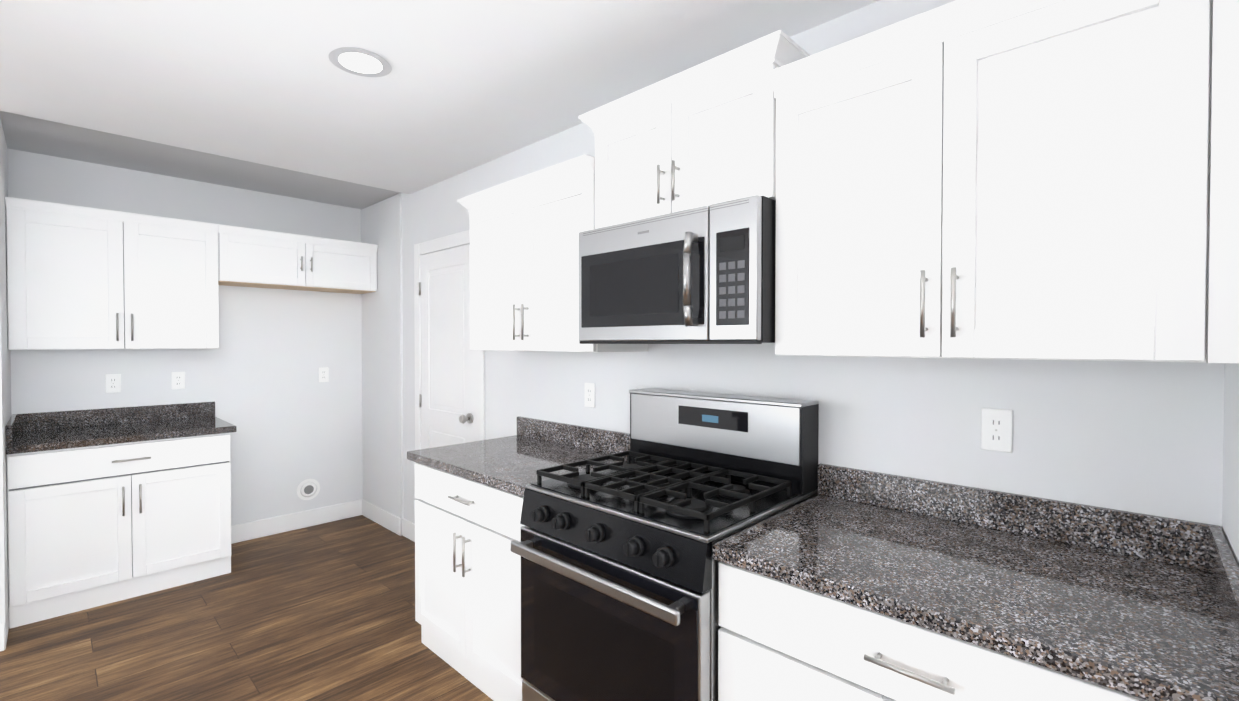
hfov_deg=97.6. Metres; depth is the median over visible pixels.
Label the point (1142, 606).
countertop
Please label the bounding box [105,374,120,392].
outlet
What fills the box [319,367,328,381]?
outlet
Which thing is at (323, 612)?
floor
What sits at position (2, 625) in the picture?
baseboard
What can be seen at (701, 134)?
upper cabinet
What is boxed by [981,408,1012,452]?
outlet
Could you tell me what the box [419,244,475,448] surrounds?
interior door
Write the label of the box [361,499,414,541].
baseboard
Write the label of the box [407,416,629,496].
countertop
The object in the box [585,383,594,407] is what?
outlet
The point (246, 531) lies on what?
baseboard
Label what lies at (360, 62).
recessed light
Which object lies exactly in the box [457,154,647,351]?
upper cabinet
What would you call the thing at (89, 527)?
base cabinet
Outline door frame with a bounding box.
[414,230,484,498]
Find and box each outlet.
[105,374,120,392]
[171,372,184,389]
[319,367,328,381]
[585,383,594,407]
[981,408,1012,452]
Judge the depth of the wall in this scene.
2.92 m
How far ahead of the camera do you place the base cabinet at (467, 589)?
2.21 m
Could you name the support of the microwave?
attached to the upper cabinet at (701, 134)
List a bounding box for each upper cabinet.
[5,196,218,349]
[218,224,377,293]
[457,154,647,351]
[579,29,809,228]
[768,0,1238,362]
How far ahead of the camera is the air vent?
4.20 m
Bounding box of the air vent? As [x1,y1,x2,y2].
[297,479,319,499]
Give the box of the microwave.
[579,195,775,343]
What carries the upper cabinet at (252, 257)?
attached to the wall
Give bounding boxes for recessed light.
[329,47,391,76]
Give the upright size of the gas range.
1.228 m
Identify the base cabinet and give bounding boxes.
[6,433,230,628]
[415,462,524,700]
[718,562,1146,700]
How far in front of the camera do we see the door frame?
3.66 m
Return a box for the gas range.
[510,388,818,700]
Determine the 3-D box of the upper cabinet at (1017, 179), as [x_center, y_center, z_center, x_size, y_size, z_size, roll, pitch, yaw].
[0.880,-0.388,1.376,0.910,0.812,0.368,1,1,44]
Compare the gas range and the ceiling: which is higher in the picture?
the ceiling
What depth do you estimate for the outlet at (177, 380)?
3.62 m
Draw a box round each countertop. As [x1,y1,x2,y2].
[6,402,236,454]
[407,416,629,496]
[712,463,1238,700]
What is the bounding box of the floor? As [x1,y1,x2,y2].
[0,515,492,700]
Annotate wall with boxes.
[0,0,1238,648]
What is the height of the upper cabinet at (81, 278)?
0.805 m
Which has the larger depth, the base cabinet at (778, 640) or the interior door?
the interior door
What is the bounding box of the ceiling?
[0,0,878,208]
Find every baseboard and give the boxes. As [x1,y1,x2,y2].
[0,622,4,651]
[231,499,360,543]
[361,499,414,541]
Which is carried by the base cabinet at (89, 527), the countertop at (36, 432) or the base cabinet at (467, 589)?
the countertop at (36, 432)

